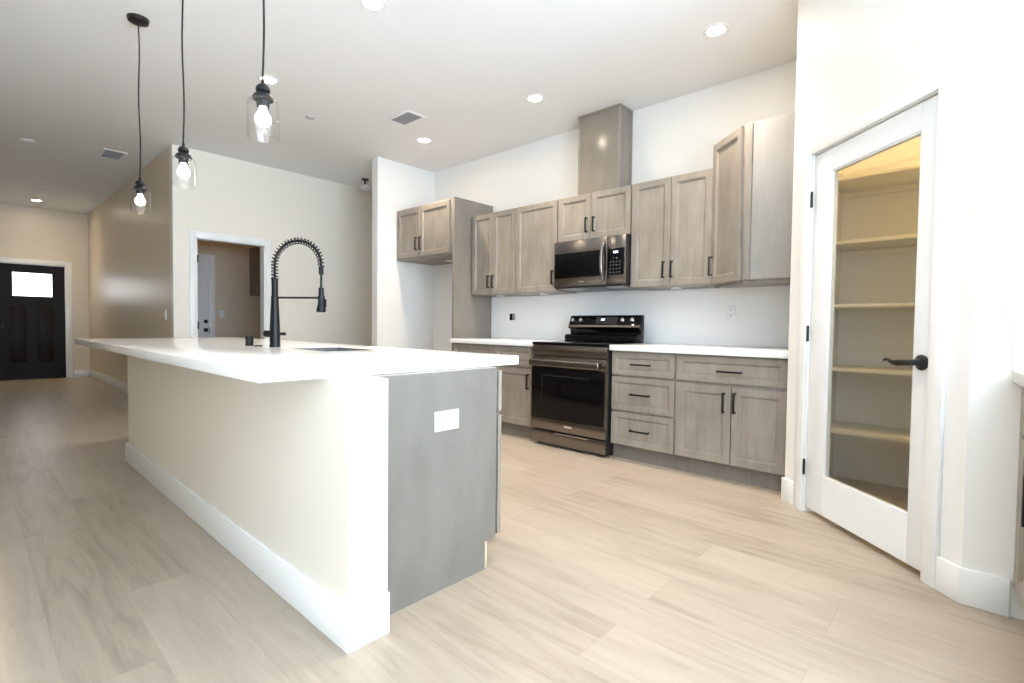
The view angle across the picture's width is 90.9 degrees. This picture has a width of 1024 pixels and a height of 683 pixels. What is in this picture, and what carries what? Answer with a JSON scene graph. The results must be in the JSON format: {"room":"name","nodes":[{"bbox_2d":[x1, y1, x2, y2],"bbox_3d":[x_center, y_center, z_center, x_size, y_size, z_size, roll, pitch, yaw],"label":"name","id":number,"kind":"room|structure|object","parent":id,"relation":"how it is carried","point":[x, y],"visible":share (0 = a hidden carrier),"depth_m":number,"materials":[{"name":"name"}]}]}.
{"room":"kitchen","nodes":[
{"label":"kitchen","id":0,"kind":"room"},
{"bbox_2d":[0,203,89,376],"bbox_3d":[-9.032,-0.844,8.549,0.120,3.061,2.850,2,2,42],"label":"wall","id":1,"kind":"structure","parent":0,"point":[25,232],"depth_m":9.23,"materials":[{"name":"beige paint"}]},
{"bbox_2d":[0,263,65,380],"bbox_3d":[-8.591,-0.344,9.014,0.170,2.042,0.925,2,2,42],"label":"door","id":2,"kind":"structure","parent":1,"relation":"in","point":[32,297],"depth_m":9.01,"materials":[{"name":"black paint"}]},
{"bbox_2d":[0,257,72,377],"bbox_3d":[-8.604,-0.393,9.025,0.142,2.140,1.095,2,2,42],"label":"door frame","id":3,"kind":"structure","parent":1,"relation":"attached to","point":[67,266],"depth_m":9.33,"materials":[{"name":"white paint"}]},
{"bbox_2d":[73,369,88,376],"bbox_3d":[-8.121,0.598,9.505,0.015,0.140,0.225,2,2,42],"label":"baseboard","id":4,"kind":"structure","parent":1,"relation":"attached to","point":[83,372],"depth_m":9.50,"materials":[{"name":"white paint"}]},
{"bbox_2d":[88,147,170,383],"bbox_3d":[-5.989,-0.785,7.774,5.654,3.061,0.120,2,2,42],"label":"wall","id":5,"kind":"structure","parent":0,"point":[129,251],"depth_m":7.20,"materials":[{"name":"beige paint"}]},
{"bbox_2d":[89,369,127,393],"bbox_3d":[-5.970,0.678,7.695,5.634,0.140,0.015,2,2,42],"label":"baseboard","id":6,"kind":"structure","parent":5,"relation":"attached to","point":[110,381],"depth_m":8.26,"materials":[{"name":"white paint"}]},
{"bbox_2d":[197,240,259,338],"bbox_3d":[-4.637,-0.787,8.305,0.100,3.061,2.491,2,2,42],"label":"wall","id":7,"kind":"structure","parent":0,"point":[241,319],"depth_m":8.29,"materials":[{"name":"beige paint"}]},
{"bbox_2d":[197,259,209,337],"bbox_3d":[-5.061,-0.270,7.734,0.073,2.030,0.770,2,2,42],"label":"door","id":8,"kind":"structure","parent":7,"relation":"in","point":[202,265],"depth_m":7.96,"materials":[{"name":"white paint"}]},
{"bbox_2d":[197,253,215,337],"bbox_3d":[-5.084,-0.309,7.752,0.018,2.130,0.937,2,2,42],"label":"door frame","id":9,"kind":"structure","parent":7,"relation":"attached to","point":[211,258],"depth_m":8.04,"materials":[{"name":"white paint"}]},
{"bbox_2d":[220,310,223,317],"bbox_3d":[-4.700,-0.446,8.170,0.009,0.115,0.070,2,2,42],"label":"light switch","id":10,"kind":"object","parent":7,"relation":"attached to","point":[221,311],"visible":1,"depth_m":8.17,"materials":[{"name":"white plastic"}]},
{"bbox_2d":[249,247,259,295],"bbox_3d":[-3.968,-1.170,8.680,0.354,0.790,0.920,2,2,42],"label":"laundry cabinet","id":11,"kind":"object","parent":7,"relation":"attached to","point":[254,252],"visible":0.08,"depth_m":8.31,"materials":[{"name":"brown wood"}]},
{"bbox_2d":[169,144,371,345],"bbox_3d":[-3.020,-0.720,6.741,0.120,3.061,2.611,2,2,42],"label":"wall","id":12,"kind":"structure","parent":0,"point":[234,197],"depth_m":6.73,"materials":[{"name":"white paint"}]},
{"bbox_2d":[189,230,270,338],"bbox_3d":[-3.482,-0.239,6.244,0.146,2.120,0.915,2,2,42],"label":"door frame","id":13,"kind":"structure","parent":12,"relation":"attached to","point":[265,245],"depth_m":6.21,"materials":[{"name":"white paint"}]},
{"bbox_2d":[0,0,797,214],"bbox_3d":[-3.505,-2.180,2.670,16.300,0.100,9.460,2,2,42],"label":"ceiling","id":14,"kind":"structure","parent":0,"point":[69,68],"depth_m":4.04,"materials":[{"name":"white paint"}]},
{"bbox_2d":[20,138,35,142],"bbox_3d":[-5.402,-2.237,5.624,0.124,0.012,0.124,2,2,42],"label":"smoke detector","id":15,"kind":"object","parent":14,"relation":"attached to","point":[22,139],"visible":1,"depth_m":5.61,"materials":[{"name":"white plastic"}]},
{"bbox_2d":[97,148,127,160],"bbox_3d":[-4.813,-2.245,6.067,0.420,0.009,0.230,2,2,42],"label":"ceiling vent","id":16,"kind":"object","parent":14,"relation":"in","point":[105,153],"visible":1,"depth_m":6.05,"materials":[{"name":"white metal"}]},
{"bbox_2d":[126,13,149,210],"bbox_3d":[-2.482,-1.501,3.356,0.124,1.276,0.124,2,2,42],"label":"pendant light","id":17,"kind":"object","parent":14,"relation":"hanging from","point":[138,20],"visible":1,"depth_m":3.35,"materials":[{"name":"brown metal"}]},
{"bbox_2d":[171,0,195,187],"bbox_3d":[-1.760,-1.472,2.694,0.124,1.276,0.124,2,2,42],"label":"pendant light","id":18,"kind":"object","parent":14,"relation":"hanging from","point":[183,157],"visible":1,"depth_m":2.69,"materials":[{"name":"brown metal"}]},
{"bbox_2d":[246,0,277,134],"bbox_3d":[-0.979,-1.441,1.978,0.124,1.276,0.124,2,2,42],"label":"pendant light","id":19,"kind":"object","parent":14,"relation":"hanging from","point":[263,99],"visible":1,"depth_m":1.98,"materials":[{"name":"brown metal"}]},
{"bbox_2d":[257,74,279,84],"bbox_3d":[-2.006,-2.155,4.151,0.168,0.006,0.168,2,2,42],"label":"recessed light","id":20,"kind":"object","parent":14,"relation":"in","point":[269,79],"visible":0.79,"depth_m":4.14,"materials":[{"name":"white paint"}]},
{"bbox_2d":[305,115,314,119],"bbox_3d":[-1.963,-2.175,4.896,0.090,0.012,0.090,2,2,42],"label":"ceiling sensor","id":21,"kind":"object","parent":14,"relation":"attached to","point":[309,117],"visible":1,"depth_m":4.88,"materials":[{"name":"grey plastic"}]},
{"bbox_2d":[359,178,370,190],"bbox_3d":[-2.036,-2.172,6.982,0.150,0.150,0.150,2,2,42],"label":"sensor","id":22,"kind":"object","parent":14,"relation":"hanging from","point":[364,187],"visible":1,"depth_m":6.95,"materials":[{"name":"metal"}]},
{"bbox_2d":[359,0,386,11],"bbox_3d":[-0.868,-2.111,3.148,0.168,0.006,0.168,2,2,42],"label":"recessed light","id":23,"kind":"object","parent":14,"relation":"in","point":[372,5],"visible":1,"depth_m":3.16,"materials":[{"name":"white paint"}]},
{"bbox_2d":[387,110,425,126],"bbox_3d":[-1.029,-2.166,4.897,0.340,0.009,0.220,2,2,42],"label":"ceiling vent","id":24,"kind":"object","parent":14,"relation":"in","point":[405,118],"visible":1,"depth_m":4.90,"materials":[{"name":"white metal"}]},
{"bbox_2d":[416,137,431,142],"bbox_3d":[-0.955,-2.185,5.471,0.168,0.006,0.168,2,2,42],"label":"recessed light","id":25,"kind":"object","parent":14,"relation":"in","point":[420,139],"visible":1,"depth_m":5.47,"materials":[{"name":"white paint"}]},
{"bbox_2d":[526,94,544,102],"bbox_3d":[0.203,-2.139,4.434,0.168,0.006,0.168,2,2,42],"label":"recessed light","id":26,"kind":"object","parent":14,"relation":"in","point":[534,98],"visible":1,"depth_m":4.43,"materials":[{"name":"white paint"}]},
{"bbox_2d":[703,23,729,36],"bbox_3d":[1.373,-2.093,3.392,0.168,0.006,0.168,2,2,42],"label":"recessed light","id":27,"kind":"object","parent":14,"relation":"in","point":[716,29],"visible":1,"depth_m":3.38,"materials":[{"name":"white paint"}]},
{"bbox_2d":[372,157,433,349],"bbox_3d":[-1.377,-0.691,6.426,0.120,3.061,0.855,2,2,42],"label":"wall","id":28,"kind":"structure","parent":0,"point":[402,292],"depth_m":6.26,"materials":[{"name":"white paint"}]},
{"bbox_2d":[0,377,1023,682],"bbox_3d":[-3.578,0.958,2.801,16.200,0.060,9.460,2,2,42],"label":"floor","id":29,"kind":"structure","parent":0,"point":[600,569],"depth_m":1.99,"materials":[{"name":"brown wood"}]},
{"bbox_2d":[125,355,501,653],"bbox_3d":[-1.435,0.510,3.002,3.252,0.872,0.840,2,2,42],"label":"kitchen island","id":30,"kind":"object","parent":29,"relation":"on","point":[343,496],"visible":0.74,"depth_m":1.96,"materials":[{"name":"white paint"}]},
{"bbox_2d":[75,337,518,382],"bbox_3d":[-1.715,0.043,3.195,3.651,0.042,1.188,2,2,42],"label":"island countertop","id":31,"kind":"structure","parent":30,"relation":"on","point":[224,356],"depth_m":2.17,"materials":[{"name":"white stone"}]},
{"bbox_2d":[245,336,253,345],"bbox_3d":[-1.623,-0.004,3.115,0.049,0.060,0.049,2,2,42],"label":"air gap cap","id":32,"kind":"object","parent":31,"relation":"on","point":[248,339],"visible":1,"depth_m":3.10,"materials":[{"name":"black metal"}]},
{"bbox_2d":[263,237,326,346],"bbox_3d":[-1.274,-0.288,2.962,0.378,0.645,0.062,1,2,6],"label":"kitchen faucet","id":33,"kind":"object","parent":31,"relation":"on","point":[274,333],"visible":0.99,"depth_m":2.96,"materials":[{"name":"black metal"}]},
{"bbox_2d":[291,347,368,351],"bbox_3d":[-1.009,0.169,2.823,0.429,0.251,0.299,2,2,42],"label":"sink","id":34,"kind":"object","parent":31,"relation":"in","point":[325,349],"visible":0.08,"depth_m":2.99,"materials":[{"name":"silver metal"}]},
{"bbox_2d":[434,409,458,431],"bbox_3d":[-0.257,0.312,1.998,0.009,0.078,0.123,2,2,42],"label":"power outlet","id":35,"kind":"object","parent":30,"relation":"attached to","point":[448,419],"visible":1,"depth_m":1.99,"materials":[{"name":"white plastic"}]},
{"bbox_2d":[440,417,446,424],"bbox_3d":[-0.269,0.313,1.981,0.003,0.034,0.034,2,2,42],"label":"socket","id":36,"kind":"object","parent":35,"relation":"attached to","point":[443,420],"depth_m":1.98,"materials":[{"name":"grey plastic"}]},
{"bbox_2d":[448,416,454,423],"bbox_3d":[-0.242,0.312,2.011,0.003,0.034,0.034,2,2,42],"label":"socket","id":37,"kind":"object","parent":35,"relation":"attached to","point":[451,419],"depth_m":2.01,"materials":[{"name":"grey plastic"}]},
{"bbox_2d":[452,196,492,350],"bbox_3d":[-0.449,-0.358,5.756,0.030,2.458,0.593,2,2,42],"label":"end panel","id":38,"kind":"object","parent":29,"relation":"on","point":[471,315],"visible":0.56,"depth_m":5.64,"materials":[{"name":"grey wood"}]},
{"bbox_2d":[453,343,494,366],"bbox_3d":[-0.188,0.450,5.437,0.614,0.868,0.735,2,2,42],"label":"base cabinet","id":39,"kind":"object","parent":29,"relation":"on","point":[457,347],"visible":0.06,"depth_m":5.17,"materials":[{"name":"grey wood"}]},
{"bbox_2d":[494,345,533,438],"bbox_3d":[0.240,0.468,5.045,0.545,0.868,0.735,2,2,42],"label":"base cabinet","id":40,"kind":"object","parent":29,"relation":"on","point":[516,402],"visible":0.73,"depth_m":4.79,"materials":[{"name":"grey wood"}]},
{"bbox_2d":[450,338,564,346],"bbox_3d":[-0.021,-0.001,5.269,1.274,0.044,0.745,2,2,42],"label":"countertop","id":41,"kind":"structure","parent":40,"relation":"on","point":[492,341],"depth_m":5.02,"materials":[{"name":"white stone"}]},
{"bbox_2d":[529,315,644,456],"bbox_3d":[0.698,0.341,4.535,0.780,1.164,0.815,2,2,42],"label":"range","id":42,"kind":"object","parent":29,"relation":"on","point":[572,377],"visible":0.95,"depth_m":4.30,"materials":[{"name":"black metal"}]},
{"bbox_2d":[532,341,644,346],"bbox_3d":[0.724,0.017,4.545,0.776,0.023,0.755,2,2,42],"label":"cooktop","id":43,"kind":"object","parent":42,"relation":"in","point":[535,343],"depth_m":4.38,"materials":[{"name":"grey glass"}]},
{"bbox_2d":[611,350,677,469],"bbox_3d":[1.226,0.507,4.130,0.543,0.868,0.751,2,2,42],"label":"base cabinet","id":44,"kind":"object","parent":29,"relation":"on","point":[643,400],"visible":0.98,"depth_m":3.87,"materials":[{"name":"grey wood"}]},
{"bbox_2d":[675,354,787,490],"bbox_3d":[1.704,0.526,3.690,0.757,0.868,0.753,2,2,42],"label":"base cabinet","id":45,"kind":"object","parent":29,"relation":"on","point":[731,411],"visible":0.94,"depth_m":3.43,"materials":[{"name":"grey wood"}]},
{"bbox_2d":[609,343,787,358],"bbox_3d":[1.511,0.061,3.856,1.301,0.044,0.759,2,2,42],"label":"countertop","id":46,"kind":"structure","parent":45,"relation":"on","point":[722,350],"depth_m":3.61,"materials":[{"name":"white stone"}]},
{"bbox_2d":[1013,387,1023,610],"bbox_3d":[1.823,0.600,1.359,0.636,0.868,0.796,2,2,38],"label":"base cabinet","id":47,"kind":"object","parent":29,"relation":"on","point":[1018,580],"visible":0.93,"depth_m":1.78,"materials":[{"name":"grey wood"}]},
{"bbox_2d":[1012,370,1023,387],"bbox_3d":[1.845,0.143,1.326,0.662,0.044,0.822,2,2,38],"label":"countertop","id":48,"kind":"structure","parent":47,"relation":"on","point":[1017,375],"depth_m":1.75,"materials":[{"name":"white stone"}]},
{"bbox_2d":[433,60,920,488],"bbox_3d":[-0.034,-0.658,5.856,10.200,3.061,0.120,2,2,42],"label":"wall","id":49,"kind":"structure","parent":0,"point":[679,135],"depth_m":3.81,"materials":[{"name":"white paint"}]},
{"bbox_2d":[397,198,452,265],"bbox_3d":[-0.855,-1.288,6.086,1.066,0.629,0.629,2,2,42],"label":"upper cabinet","id":50,"kind":"object","parent":49,"relation":"attached to","point":[424,232],"visible":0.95,"depth_m":5.88,"materials":[{"name":"grey wood"}]},
{"bbox_2d":[472,208,529,296],"bbox_3d":[-0.104,-0.950,5.569,0.664,0.897,0.384,2,2,42],"label":"upper cabinet","id":51,"kind":"object","parent":49,"relation":"attached to","point":[493,234],"visible":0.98,"depth_m":5.44,"materials":[{"name":"grey wood"}]},
{"bbox_2d":[515,200,576,294],"bbox_3d":[0.340,-0.932,5.162,0.538,0.897,0.384,2,2,42],"label":"upper cabinet","id":52,"kind":"object","parent":49,"relation":"attached to","point":[536,224],"visible":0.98,"depth_m":5.05,"materials":[{"name":"grey wood"}]},
{"bbox_2d":[558,185,631,241],"bbox_3d":[0.835,-1.150,4.704,0.792,0.422,0.384,2,2,42],"label":"upper cabinet","id":53,"kind":"object","parent":49,"relation":"attached to","point":[608,212],"visible":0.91,"depth_m":4.56,"materials":[{"name":"grey wood"}]},
{"bbox_2d":[554,234,642,291],"bbox_3d":[0.803,-0.711,4.686,0.786,0.452,0.468,2,2,42],"label":"microwave","id":54,"kind":"object","parent":53,"relation":"attached to","point":[597,264],"visible":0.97,"depth_m":4.54,"materials":[{"name":"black metal"}]},
{"bbox_2d":[578,103,632,194],"bbox_3d":[0.876,-1.753,4.760,0.458,0.780,0.228,2,2,42],"label":"duct cover","id":55,"kind":"object","parent":53,"relation":"on","point":[605,138],"visible":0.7,"depth_m":4.65,"materials":[{"name":"grey wood"}]},
{"bbox_2d":[491,285,789,347],"bbox_3d":[1.003,-0.233,4.823,3.372,0.470,0.012,2,2,42],"label":"backsplash","id":56,"kind":"structure","parent":49,"relation":"attached to","point":[694,316],"depth_m":4.43,"materials":[{"name":"white paint"}]},
{"bbox_2d":[510,314,514,319],"bbox_3d":[0.003,-0.279,5.724,0.085,0.076,0.008,2,2,42],"label":"outlet box","id":57,"kind":"object","parent":56,"relation":"attached to","point":[512,316],"visible":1,"depth_m":5.72,"materials":[{"name":"black plastic"}]},
{"bbox_2d":[727,306,735,319],"bbox_3d":[1.781,-0.232,4.093,0.070,0.115,0.009,2,2,42],"label":"power outlet","id":58,"kind":"object","parent":56,"relation":"attached to","point":[731,310],"visible":1,"depth_m":4.09,"materials":[{"name":"white plastic"}]},
{"bbox_2d":[630,168,713,289],"bbox_3d":[1.382,-0.891,4.207,0.694,0.897,0.384,2,2,42],"label":"upper cabinet","id":59,"kind":"object","parent":49,"relation":"attached to","point":[671,233],"visible":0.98,"depth_m":4.08,"materials":[{"name":"grey wood"}]},
{"bbox_2d":[708,112,794,287],"bbox_3d":[1.799,-0.945,3.665,0.672,1.088,0.617,2,2,42],"label":"upper cabinet","id":60,"kind":"object","parent":49,"relation":"attached to","point":[753,166],"visible":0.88,"depth_m":3.41,"materials":[{"name":"grey wood"}]},
{"bbox_2d":[831,421,909,442],"bbox_3d":[2.822,0.628,2.914,1.696,0.062,0.390,2,2,42],"label":"shelf","id":61,"kind":"object","parent":49,"relation":"attached to","point":[848,428],"visible":0.39,"depth_m":3.28,"materials":[{"name":"white paint"}]},
{"bbox_2d":[832,364,912,377],"bbox_3d":[2.827,0.224,2.901,1.696,0.062,0.390,2,2,42],"label":"shelf","id":62,"kind":"object","parent":49,"relation":"attached to","point":[843,369],"visible":0.39,"depth_m":3.27,"materials":[{"name":"white paint"}]},
{"bbox_2d":[834,303,914,314],"bbox_3d":[2.832,-0.191,2.888,1.696,0.062,0.390,2,2,42],"label":"shelf","id":63,"kind":"object","parent":49,"relation":"attached to","point":[880,308],"visible":0.39,"depth_m":3.33,"materials":[{"name":"white paint"}]},
{"bbox_2d":[836,234,917,257],"bbox_3d":[2.837,-0.601,2.875,1.696,0.062,0.390,2,2,42],"label":"shelf","id":64,"kind":"object","parent":49,"relation":"attached to","point":[901,243],"visible":0.39,"depth_m":3.31,"materials":[{"name":"white paint"}]},
{"bbox_2d":[838,164,919,199],"bbox_3d":[2.841,-1.011,2.863,1.696,0.062,0.390,2,2,42],"label":"shelf","id":65,"kind":"object","parent":49,"relation":"attached to","point":[906,178],"visible":0.39,"depth_m":3.29,"materials":[{"name":"white paint"}]},
{"bbox_2d":[829,170,842,476],"bbox_3d":[2.051,-0.557,3.365,0.116,3.061,0.733,2,2,42],"label":"wall","id":66,"kind":"structure","parent":0,"point":[839,210],"depth_m":3.56,"materials":[{"name":"white paint"}]},
{"bbox_2d":[785,0,983,566],"bbox_3d":[1.789,-0.533,2.493,0.116,3.061,1.159,1,2,-3],"label":"wall","id":67,"kind":"structure","parent":0,"point":[854,57],"depth_m":2.23,"materials":[{"name":"white paint"}]},
{"bbox_2d":[781,477,793,505],"bbox_3d":[1.679,0.910,3.062,0.015,0.140,0.127,1,2,-3],"label":"baseboard","id":68,"kind":"structure","parent":67,"relation":"attached to","point":[786,484],"depth_m":3.06,"materials":[{"name":"white paint"}]},
{"bbox_2d":[802,95,937,570],"bbox_3d":[1.713,-0.035,2.500,0.106,2.002,0.810,1,2,-3],"label":"door","id":69,"kind":"structure","parent":67,"relation":"in","point":[897,531],"depth_m":2.46,"materials":[{"name":"white paint"}]},
{"bbox_2d":[793,65,957,588],"bbox_3d":[1.732,-0.055,2.496,0.049,2.105,0.947,1,2,-3],"label":"door frame","id":70,"kind":"structure","parent":67,"relation":"attached to","point":[945,82],"depth_m":2.07,"materials":[{"name":"white paint"}]},
{"bbox_2d":[962,0,1023,619],"bbox_3d":[3.131,-0.463,0.737,3.609,3.061,0.120,2,2,42],"label":"wall","id":71,"kind":"structure","parent":0,"point":[994,404],"depth_m":1.88,"materials":[{"name":"white paint"}]},
{"bbox_2d":[935,556,1009,616],"bbox_3d":[1.783,0.945,1.958,0.213,0.140,0.083,2,2,42],"label":"baseboard","id":72,"kind":"structure","parent":71,"relation":"attached to","point":[979,590],"depth_m":1.92,"materials":[{"name":"white paint"}]},
{"bbox_2d":[1013,317,1023,370],"bbox_3d":[2.070,0.016,1.631,0.632,0.196,0.012,2,2,42],"label":"backsplash","id":73,"kind":"structure","parent":71,"relation":"attached to","point":[1018,354],"depth_m":1.83,"materials":[{"name":"white paint"}]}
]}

